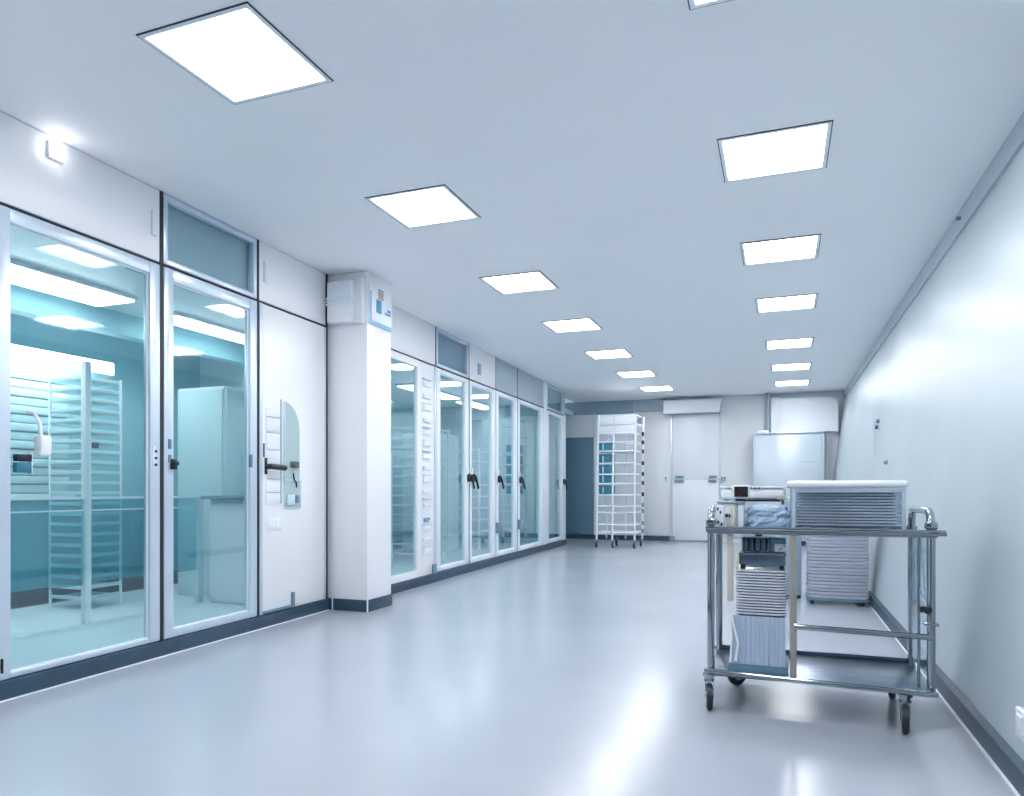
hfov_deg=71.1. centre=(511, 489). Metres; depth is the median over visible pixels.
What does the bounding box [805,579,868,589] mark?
tray
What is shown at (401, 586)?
baseboard
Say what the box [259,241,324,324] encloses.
wall panel
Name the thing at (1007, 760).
baseboard
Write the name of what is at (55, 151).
wall lamp
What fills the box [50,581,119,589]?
shelf
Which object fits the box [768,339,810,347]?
diffuser
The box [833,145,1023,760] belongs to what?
wall
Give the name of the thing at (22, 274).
strip light
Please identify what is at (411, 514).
shelf
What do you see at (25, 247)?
ceiling
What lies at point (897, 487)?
plastic bin
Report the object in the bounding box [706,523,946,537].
shelf
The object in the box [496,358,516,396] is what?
wall panel
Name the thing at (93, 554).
shelf
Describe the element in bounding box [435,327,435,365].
trim
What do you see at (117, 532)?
shelf
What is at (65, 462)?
shelf
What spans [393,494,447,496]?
shelf
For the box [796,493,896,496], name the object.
tray
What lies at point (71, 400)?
shelf
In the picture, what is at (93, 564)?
shelf
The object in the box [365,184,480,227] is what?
ceiling light
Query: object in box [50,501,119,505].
shelf
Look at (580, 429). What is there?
door
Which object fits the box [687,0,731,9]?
ceiling light
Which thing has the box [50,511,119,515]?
shelf
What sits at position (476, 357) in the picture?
trim
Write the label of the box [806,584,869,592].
tray
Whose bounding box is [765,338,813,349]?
ceiling light
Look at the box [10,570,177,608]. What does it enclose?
baseboard
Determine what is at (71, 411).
shelf
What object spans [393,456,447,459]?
shelf
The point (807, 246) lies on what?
ceiling light
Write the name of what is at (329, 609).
trim
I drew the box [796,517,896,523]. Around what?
tray
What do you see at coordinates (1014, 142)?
trim
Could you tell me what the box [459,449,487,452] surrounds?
shelf
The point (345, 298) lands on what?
ventilation unit
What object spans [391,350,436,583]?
door
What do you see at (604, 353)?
diffuser
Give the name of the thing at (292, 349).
door
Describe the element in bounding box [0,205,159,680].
door
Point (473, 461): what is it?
shelf
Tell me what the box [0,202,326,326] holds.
trim
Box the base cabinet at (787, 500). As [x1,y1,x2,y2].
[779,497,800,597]
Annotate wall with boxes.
[10,313,442,592]
[200,357,244,389]
[443,408,555,542]
[556,391,843,542]
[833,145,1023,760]
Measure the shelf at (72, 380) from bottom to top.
0.030 m
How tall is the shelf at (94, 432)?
0.030 m
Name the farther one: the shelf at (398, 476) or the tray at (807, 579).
the shelf at (398, 476)
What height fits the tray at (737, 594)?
0.012 m
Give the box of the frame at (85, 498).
[10,361,204,623]
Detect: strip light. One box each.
[10,259,137,306]
[10,344,113,374]
[173,311,244,343]
[395,383,460,399]
[455,400,487,409]
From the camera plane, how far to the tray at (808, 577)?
6.20 m
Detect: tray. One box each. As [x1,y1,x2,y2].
[598,530,640,531]
[720,486,786,504]
[736,564,785,573]
[736,571,785,576]
[736,573,785,578]
[736,577,786,581]
[736,579,785,584]
[736,582,785,587]
[736,585,785,590]
[736,587,785,593]
[736,591,786,595]
[736,593,785,598]
[736,596,785,601]
[736,599,786,604]
[736,601,785,607]
[736,604,785,610]
[736,607,785,613]
[736,610,785,615]
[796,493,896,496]
[796,496,896,499]
[796,499,896,502]
[796,501,896,505]
[796,504,896,508]
[796,507,896,511]
[796,509,896,514]
[796,512,896,517]
[796,515,896,520]
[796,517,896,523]
[796,520,896,527]
[799,493,893,493]
[805,537,868,544]
[805,541,868,547]
[805,557,869,564]
[805,566,869,575]
[805,576,868,585]
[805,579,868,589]
[805,585,868,596]
[805,588,868,599]
[806,535,868,540]
[806,544,868,551]
[806,547,869,554]
[806,550,869,558]
[806,553,869,561]
[806,560,869,568]
[806,563,869,571]
[806,570,869,578]
[806,573,869,582]
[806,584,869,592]
[809,536,867,537]
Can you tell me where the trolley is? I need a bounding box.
[595,414,644,548]
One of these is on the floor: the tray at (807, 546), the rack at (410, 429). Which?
the rack at (410, 429)
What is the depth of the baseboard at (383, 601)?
5.94 m
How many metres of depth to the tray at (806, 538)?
6.20 m
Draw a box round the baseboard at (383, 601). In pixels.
[328,594,391,611]
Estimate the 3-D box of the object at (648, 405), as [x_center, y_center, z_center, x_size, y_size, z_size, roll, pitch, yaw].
[2.734,-1.679,14.221,0.650,0.238,0.044,0,0,21]
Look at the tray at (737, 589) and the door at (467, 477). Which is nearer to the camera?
the tray at (737, 589)
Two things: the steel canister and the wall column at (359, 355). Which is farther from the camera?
the wall column at (359, 355)
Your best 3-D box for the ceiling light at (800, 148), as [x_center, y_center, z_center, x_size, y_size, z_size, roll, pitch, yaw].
[1.402,-1.815,3.832,0.546,0.041,0.546,0,0,21]
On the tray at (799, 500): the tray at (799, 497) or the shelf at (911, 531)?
the tray at (799, 497)
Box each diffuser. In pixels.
[547,319,596,330]
[588,350,628,357]
[619,371,652,376]
[643,386,670,389]
[758,295,814,309]
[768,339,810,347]
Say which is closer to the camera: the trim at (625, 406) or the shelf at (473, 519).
the shelf at (473, 519)
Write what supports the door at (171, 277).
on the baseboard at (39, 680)
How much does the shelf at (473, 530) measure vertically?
0.030 m
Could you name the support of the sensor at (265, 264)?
attached to the wall panel at (294, 286)
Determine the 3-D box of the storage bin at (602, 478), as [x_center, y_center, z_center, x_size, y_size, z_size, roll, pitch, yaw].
[1.679,-0.197,12.644,0.216,0.145,0.416,0,0,21]
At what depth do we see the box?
3.20 m
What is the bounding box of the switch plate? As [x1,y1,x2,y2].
[267,517,280,530]
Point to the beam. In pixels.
(27, 302)
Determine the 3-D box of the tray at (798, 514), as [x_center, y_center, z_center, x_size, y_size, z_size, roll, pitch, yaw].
[1.514,0.115,3.277,0.394,0.013,0.386,0,0,21]
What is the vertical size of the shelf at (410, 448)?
0.030 m
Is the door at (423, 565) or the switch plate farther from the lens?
the door at (423, 565)
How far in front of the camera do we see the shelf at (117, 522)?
5.99 m
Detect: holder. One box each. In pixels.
[266,400,281,503]
[422,371,431,555]
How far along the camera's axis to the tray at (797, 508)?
3.10 m
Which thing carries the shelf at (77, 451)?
attached to the rack at (72, 380)
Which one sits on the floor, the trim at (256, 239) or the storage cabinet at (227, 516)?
the storage cabinet at (227, 516)
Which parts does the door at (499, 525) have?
handle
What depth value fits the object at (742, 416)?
13.60 m
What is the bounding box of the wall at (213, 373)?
[200,357,244,389]
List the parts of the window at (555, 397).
frame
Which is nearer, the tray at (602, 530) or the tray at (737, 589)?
the tray at (737, 589)
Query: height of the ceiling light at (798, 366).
0.041 m
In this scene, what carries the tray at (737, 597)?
on the tray at (737, 600)
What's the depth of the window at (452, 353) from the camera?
8.43 m
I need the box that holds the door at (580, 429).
[556,414,595,534]
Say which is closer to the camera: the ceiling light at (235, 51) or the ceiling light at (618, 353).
the ceiling light at (235, 51)
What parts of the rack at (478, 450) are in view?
post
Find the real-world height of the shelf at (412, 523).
0.030 m
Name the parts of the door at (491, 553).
handle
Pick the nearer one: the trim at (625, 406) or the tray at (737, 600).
the tray at (737, 600)
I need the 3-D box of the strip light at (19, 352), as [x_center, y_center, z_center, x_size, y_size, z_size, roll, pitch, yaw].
[-4.129,-1.125,5.950,0.275,0.110,1.650,0,0,21]
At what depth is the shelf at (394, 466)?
10.09 m
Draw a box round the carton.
[771,537,785,552]
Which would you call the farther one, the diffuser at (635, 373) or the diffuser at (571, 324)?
the diffuser at (635, 373)
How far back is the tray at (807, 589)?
6.20 m
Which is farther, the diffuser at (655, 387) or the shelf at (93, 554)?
the diffuser at (655, 387)
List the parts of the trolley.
post, post, post, shelf rail, shelf rail, shelf rail, shelf rail, shelf rail, shelf rail, shelf rail, shelf rail, shelf rail, shelf rail, shelf rail, shelf rail, post, post, post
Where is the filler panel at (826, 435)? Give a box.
[824,433,828,480]
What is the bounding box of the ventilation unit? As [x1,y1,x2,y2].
[326,278,363,324]
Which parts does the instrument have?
socket panel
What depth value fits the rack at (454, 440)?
11.38 m
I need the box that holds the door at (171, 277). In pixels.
[163,267,256,638]
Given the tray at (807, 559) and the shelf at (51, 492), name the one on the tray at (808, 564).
the tray at (807, 559)
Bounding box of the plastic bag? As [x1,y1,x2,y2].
[745,504,790,527]
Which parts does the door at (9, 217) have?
latch plate, pull handle, lock plate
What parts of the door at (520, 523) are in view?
handle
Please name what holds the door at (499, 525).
in the wall at (452, 420)
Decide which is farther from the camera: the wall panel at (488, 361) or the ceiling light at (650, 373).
the ceiling light at (650, 373)
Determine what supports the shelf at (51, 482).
attached to the rack at (72, 380)
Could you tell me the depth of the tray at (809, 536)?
6.17 m
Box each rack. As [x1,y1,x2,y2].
[49,376,121,606]
[391,426,449,556]
[402,433,458,550]
[459,448,487,548]
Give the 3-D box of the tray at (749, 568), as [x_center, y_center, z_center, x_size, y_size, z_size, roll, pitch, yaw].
[1.148,0.364,3.297,0.212,0.012,0.258,0,0,20]
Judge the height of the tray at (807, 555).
0.026 m
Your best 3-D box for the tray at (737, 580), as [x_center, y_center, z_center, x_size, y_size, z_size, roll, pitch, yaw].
[1.150,0.414,3.297,0.212,0.012,0.258,0,0,21]
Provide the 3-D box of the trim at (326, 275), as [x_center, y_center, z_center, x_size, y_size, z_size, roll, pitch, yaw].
[-1.572,-0.445,5.973,0.064,2.705,0.024,0,0,19]
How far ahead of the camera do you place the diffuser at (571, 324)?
7.89 m
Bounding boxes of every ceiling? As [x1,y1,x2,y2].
[0,0,1023,402]
[10,226,573,416]
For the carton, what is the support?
on the box
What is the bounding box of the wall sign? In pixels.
[368,282,391,331]
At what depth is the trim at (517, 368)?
10.56 m
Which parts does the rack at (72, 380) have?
post, post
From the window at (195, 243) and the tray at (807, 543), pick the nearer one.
the window at (195, 243)
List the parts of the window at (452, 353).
frame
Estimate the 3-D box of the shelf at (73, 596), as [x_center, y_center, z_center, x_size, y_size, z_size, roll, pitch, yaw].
[-3.636,0.892,6.106,0.391,0.030,0.352,0,0,21]
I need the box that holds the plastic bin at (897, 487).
[786,480,907,529]
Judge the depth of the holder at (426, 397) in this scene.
7.61 m
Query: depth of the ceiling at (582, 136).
3.73 m
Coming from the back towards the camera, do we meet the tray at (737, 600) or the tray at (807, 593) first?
the tray at (807, 593)
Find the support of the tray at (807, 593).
on the tray dolly
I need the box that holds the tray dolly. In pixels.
[805,591,868,605]
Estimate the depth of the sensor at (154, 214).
4.24 m
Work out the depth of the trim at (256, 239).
5.14 m
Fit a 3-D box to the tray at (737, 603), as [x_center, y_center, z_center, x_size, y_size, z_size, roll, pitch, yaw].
[1.148,0.515,3.298,0.212,0.012,0.258,0,0,20]
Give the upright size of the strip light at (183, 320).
0.044 m
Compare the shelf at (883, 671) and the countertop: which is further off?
the countertop
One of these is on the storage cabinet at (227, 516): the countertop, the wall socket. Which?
the countertop
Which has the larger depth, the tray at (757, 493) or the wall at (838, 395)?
the wall at (838, 395)
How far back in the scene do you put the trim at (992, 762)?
2.94 m
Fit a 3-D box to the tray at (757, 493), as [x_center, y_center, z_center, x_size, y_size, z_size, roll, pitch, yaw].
[1.175,0.085,3.475,0.300,0.203,0.237,0,0,21]
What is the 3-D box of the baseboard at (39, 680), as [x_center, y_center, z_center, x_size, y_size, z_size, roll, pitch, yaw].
[-2.819,0.954,2.362,0.122,0.092,7.650,0,0,19]
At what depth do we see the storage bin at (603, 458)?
12.46 m
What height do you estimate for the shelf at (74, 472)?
0.030 m
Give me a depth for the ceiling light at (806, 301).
6.92 m
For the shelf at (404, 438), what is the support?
attached to the rack at (410, 429)
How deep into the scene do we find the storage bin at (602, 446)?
12.46 m
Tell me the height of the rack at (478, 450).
1.687 m
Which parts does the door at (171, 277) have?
strike plate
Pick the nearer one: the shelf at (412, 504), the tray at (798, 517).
the tray at (798, 517)
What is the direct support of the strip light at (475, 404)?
attached to the ceiling at (25, 247)
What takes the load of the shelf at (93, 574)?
attached to the rack at (72, 380)
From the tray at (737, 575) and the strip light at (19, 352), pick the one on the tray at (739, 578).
the tray at (737, 575)
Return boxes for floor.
[0,538,1015,795]
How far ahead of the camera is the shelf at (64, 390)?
6.05 m
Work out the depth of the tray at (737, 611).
3.19 m
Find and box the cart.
[703,504,946,733]
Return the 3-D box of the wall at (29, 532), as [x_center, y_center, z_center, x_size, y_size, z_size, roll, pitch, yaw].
[-3.709,-0.400,7.635,0.100,2.800,16.900,0,0,21]
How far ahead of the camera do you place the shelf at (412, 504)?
10.09 m
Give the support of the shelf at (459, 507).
attached to the rack at (478, 450)
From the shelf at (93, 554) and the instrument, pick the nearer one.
the instrument
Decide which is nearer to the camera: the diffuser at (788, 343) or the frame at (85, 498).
the frame at (85, 498)
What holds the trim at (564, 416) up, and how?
attached to the wall at (452, 420)
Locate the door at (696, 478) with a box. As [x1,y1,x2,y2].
[665,413,726,540]
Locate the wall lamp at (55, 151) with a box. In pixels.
[47,140,65,163]
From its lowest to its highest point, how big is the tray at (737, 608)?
0.012 m
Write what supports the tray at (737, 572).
on the tray at (737, 575)
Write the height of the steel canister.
0.090 m
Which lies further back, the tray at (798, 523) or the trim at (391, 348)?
the trim at (391, 348)
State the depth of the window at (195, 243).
4.74 m
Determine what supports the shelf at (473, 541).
attached to the rack at (478, 450)
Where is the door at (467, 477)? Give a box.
[436,368,474,571]
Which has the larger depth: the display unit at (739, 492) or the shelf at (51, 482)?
the shelf at (51, 482)
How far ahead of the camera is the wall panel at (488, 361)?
9.31 m
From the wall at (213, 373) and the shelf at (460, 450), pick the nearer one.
the wall at (213, 373)
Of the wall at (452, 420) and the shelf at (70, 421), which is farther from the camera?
the wall at (452, 420)
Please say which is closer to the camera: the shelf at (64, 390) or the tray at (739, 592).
the tray at (739, 592)
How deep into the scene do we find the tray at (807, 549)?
6.20 m
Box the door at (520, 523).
[517,399,542,550]
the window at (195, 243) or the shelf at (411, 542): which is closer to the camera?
the window at (195, 243)
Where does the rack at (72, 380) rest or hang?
on the floor
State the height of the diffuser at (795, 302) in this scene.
0.018 m
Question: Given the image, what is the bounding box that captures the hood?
[663,398,721,414]
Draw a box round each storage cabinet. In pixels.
[178,386,244,596]
[210,499,244,604]
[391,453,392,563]
[753,430,823,545]
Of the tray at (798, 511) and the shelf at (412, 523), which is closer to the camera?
the tray at (798, 511)
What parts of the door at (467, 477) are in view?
lock plate, handle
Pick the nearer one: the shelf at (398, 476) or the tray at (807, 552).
the tray at (807, 552)
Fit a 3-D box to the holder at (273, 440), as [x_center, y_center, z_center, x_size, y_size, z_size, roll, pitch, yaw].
[-1.763,-0.290,5.304,0.007,0.780,0.180,0,0,19]
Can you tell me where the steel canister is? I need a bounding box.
[742,534,772,551]
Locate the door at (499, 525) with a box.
[496,390,516,556]
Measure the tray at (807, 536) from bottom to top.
0.026 m
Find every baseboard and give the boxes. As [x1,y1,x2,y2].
[0,599,328,700]
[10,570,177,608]
[328,594,391,611]
[391,539,565,593]
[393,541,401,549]
[556,534,668,540]
[868,588,1023,795]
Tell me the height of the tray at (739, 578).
0.012 m
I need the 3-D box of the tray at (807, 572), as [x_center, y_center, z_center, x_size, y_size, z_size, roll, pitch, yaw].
[2.886,0.749,6.371,0.494,0.026,0.430,0,0,21]
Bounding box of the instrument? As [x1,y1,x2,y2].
[716,501,746,526]
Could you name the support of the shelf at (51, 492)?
attached to the rack at (72, 380)
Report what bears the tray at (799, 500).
on the tray at (797, 502)
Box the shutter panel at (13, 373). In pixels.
[10,369,74,496]
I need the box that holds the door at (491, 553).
[469,380,495,563]
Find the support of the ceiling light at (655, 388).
attached to the ceiling at (582, 136)
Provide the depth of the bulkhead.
13.04 m
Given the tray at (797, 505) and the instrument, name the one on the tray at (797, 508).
the tray at (797, 505)
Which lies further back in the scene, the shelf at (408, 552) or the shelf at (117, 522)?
the shelf at (408, 552)
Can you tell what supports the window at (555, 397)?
in the wall at (452, 420)
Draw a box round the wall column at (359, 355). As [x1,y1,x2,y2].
[328,271,390,599]
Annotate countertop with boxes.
[201,495,244,498]
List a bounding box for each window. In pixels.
[125,193,256,302]
[412,327,468,379]
[530,384,563,414]
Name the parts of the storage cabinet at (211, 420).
panel, cabinet door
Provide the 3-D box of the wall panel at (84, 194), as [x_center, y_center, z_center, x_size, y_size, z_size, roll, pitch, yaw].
[-2.832,-1.582,2.279,0.053,0.428,4.283,0,0,19]
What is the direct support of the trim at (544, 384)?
attached to the wall at (452, 420)
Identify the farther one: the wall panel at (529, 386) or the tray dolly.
the wall panel at (529, 386)
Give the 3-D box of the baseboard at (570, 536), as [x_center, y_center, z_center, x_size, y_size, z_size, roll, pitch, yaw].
[1.771,0.955,14.573,2.900,0.090,0.058,0,0,21]
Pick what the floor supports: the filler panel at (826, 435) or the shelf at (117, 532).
the filler panel at (826, 435)
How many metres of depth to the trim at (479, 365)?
9.07 m
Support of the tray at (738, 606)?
on the tray at (737, 608)
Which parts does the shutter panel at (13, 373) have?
shutter sill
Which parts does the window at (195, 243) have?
frame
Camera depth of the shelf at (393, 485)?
10.08 m
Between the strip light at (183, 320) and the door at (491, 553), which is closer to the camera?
the strip light at (183, 320)
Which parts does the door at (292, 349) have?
lever handle, control panel, control knob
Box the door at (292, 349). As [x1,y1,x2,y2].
[259,302,325,614]
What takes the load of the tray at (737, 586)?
on the tray at (737, 589)
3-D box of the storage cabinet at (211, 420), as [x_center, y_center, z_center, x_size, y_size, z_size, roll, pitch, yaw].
[-2.710,0.018,7.037,0.590,1.937,0.920,0,0,21]
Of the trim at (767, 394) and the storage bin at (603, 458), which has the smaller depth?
the storage bin at (603, 458)
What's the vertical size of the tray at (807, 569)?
0.026 m
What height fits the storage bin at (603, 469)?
0.145 m
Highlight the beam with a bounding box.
[10,283,244,366]
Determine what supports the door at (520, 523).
in the wall at (452, 420)
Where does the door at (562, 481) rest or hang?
in the wall at (452, 420)
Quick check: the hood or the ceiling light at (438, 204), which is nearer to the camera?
the ceiling light at (438, 204)
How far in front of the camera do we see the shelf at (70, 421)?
6.02 m
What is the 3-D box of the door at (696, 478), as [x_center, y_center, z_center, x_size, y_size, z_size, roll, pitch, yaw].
[3.557,-0.237,13.882,1.160,2.475,0.097,0,0,21]
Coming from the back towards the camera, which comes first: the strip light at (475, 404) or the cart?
the strip light at (475, 404)
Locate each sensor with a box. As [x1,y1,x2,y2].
[151,209,157,235]
[263,261,267,282]
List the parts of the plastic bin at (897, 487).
lid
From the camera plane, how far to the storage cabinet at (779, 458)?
12.96 m
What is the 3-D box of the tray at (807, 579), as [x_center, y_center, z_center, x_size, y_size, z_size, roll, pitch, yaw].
[2.882,0.808,6.372,0.494,0.026,0.430,0,0,21]
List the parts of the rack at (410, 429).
post, post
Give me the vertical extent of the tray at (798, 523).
0.013 m
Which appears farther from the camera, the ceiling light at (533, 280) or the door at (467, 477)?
the door at (467, 477)
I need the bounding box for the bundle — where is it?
[728,607,788,676]
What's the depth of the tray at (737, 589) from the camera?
3.18 m
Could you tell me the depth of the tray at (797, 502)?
3.10 m
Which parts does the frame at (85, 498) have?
post, rail, rail, post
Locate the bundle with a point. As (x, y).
(757, 644)
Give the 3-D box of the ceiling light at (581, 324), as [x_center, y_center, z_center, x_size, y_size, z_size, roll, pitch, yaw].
[0.660,-1.815,7.825,0.546,0.041,0.546,0,0,21]
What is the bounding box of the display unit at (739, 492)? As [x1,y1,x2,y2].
[732,485,749,500]
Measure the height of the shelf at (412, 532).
0.030 m
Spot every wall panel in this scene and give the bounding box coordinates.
[0,111,158,261]
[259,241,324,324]
[391,305,434,364]
[469,344,494,387]
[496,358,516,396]
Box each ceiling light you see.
[136,1,333,104]
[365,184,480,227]
[479,271,558,293]
[541,318,602,332]
[584,349,633,358]
[616,370,656,377]
[638,386,673,391]
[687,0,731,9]
[717,120,832,182]
[740,234,820,264]
[755,293,817,312]
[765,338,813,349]
[771,363,811,370]
[775,380,809,385]
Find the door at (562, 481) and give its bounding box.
[547,410,567,543]
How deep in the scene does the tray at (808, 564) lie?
6.19 m
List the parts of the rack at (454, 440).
panel, cabinet door, cabinet door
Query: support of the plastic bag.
on the cart
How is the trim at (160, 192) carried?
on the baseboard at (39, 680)
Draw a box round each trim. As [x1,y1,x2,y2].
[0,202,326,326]
[0,609,329,702]
[159,191,162,640]
[255,239,258,616]
[325,274,327,598]
[391,348,563,415]
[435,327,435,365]
[472,350,481,379]
[478,363,480,374]
[495,357,495,388]
[517,368,517,551]
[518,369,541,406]
[542,381,546,544]
[557,415,565,539]
[565,400,633,414]
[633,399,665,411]
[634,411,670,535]
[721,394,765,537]
[766,393,769,431]
[843,112,1023,398]
[868,603,1020,795]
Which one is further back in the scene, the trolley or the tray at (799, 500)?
the trolley
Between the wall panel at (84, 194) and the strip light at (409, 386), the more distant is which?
the strip light at (409, 386)
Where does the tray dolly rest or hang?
on the floor
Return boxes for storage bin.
[598,486,615,493]
[599,443,615,450]
[599,454,615,462]
[599,465,615,473]
[599,475,615,482]
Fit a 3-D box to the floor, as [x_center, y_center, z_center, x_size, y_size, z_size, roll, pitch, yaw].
[-0.519,1.054,6.601,8.800,0.132,17.200,0,0,21]
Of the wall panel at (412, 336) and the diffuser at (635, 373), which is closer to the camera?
the wall panel at (412, 336)
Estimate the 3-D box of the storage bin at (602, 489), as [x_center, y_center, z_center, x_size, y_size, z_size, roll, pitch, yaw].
[1.679,-0.001,12.644,0.216,0.145,0.416,0,0,21]
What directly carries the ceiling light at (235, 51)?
attached to the ceiling at (582, 136)
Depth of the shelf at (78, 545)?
5.99 m
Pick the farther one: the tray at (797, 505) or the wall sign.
the wall sign
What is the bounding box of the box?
[736,550,786,569]
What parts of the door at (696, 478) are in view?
split rail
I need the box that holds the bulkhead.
[771,397,837,431]
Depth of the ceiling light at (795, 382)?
12.07 m
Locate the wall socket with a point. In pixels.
(1019, 710)
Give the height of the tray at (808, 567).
0.026 m
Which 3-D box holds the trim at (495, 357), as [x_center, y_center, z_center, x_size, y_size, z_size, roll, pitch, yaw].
[-0.246,-0.445,9.684,0.053,2.705,0.014,0,0,19]
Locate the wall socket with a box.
[1016,706,1023,741]
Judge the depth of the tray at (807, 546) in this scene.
6.19 m
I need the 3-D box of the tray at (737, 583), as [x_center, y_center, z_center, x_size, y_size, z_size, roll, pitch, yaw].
[1.149,0.427,3.297,0.212,0.012,0.258,0,0,21]
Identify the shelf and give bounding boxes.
[50,376,119,386]
[50,386,119,396]
[50,397,119,406]
[50,407,119,415]
[50,418,119,425]
[50,428,119,435]
[50,460,119,464]
[50,470,119,474]
[50,481,119,484]
[50,491,119,494]
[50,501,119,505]
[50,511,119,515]
[50,521,119,526]
[50,531,119,536]
[50,541,119,547]
[50,551,119,557]
[50,561,119,568]
[50,571,119,578]
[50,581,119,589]
[50,591,119,599]
[52,439,119,445]
[52,449,119,455]
[391,426,447,432]
[391,436,447,441]
[391,446,447,450]
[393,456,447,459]
[393,465,447,468]
[393,475,447,477]
[393,485,447,486]
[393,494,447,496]
[393,503,447,505]
[393,513,447,515]
[393,522,447,525]
[393,531,447,534]
[393,540,447,544]
[393,549,447,554]
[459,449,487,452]
[459,460,487,463]
[459,507,487,508]
[459,518,487,520]
[459,529,487,532]
[459,540,487,543]
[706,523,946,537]
[708,645,931,691]
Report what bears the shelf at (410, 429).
attached to the rack at (410, 429)
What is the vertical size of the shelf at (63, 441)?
0.030 m

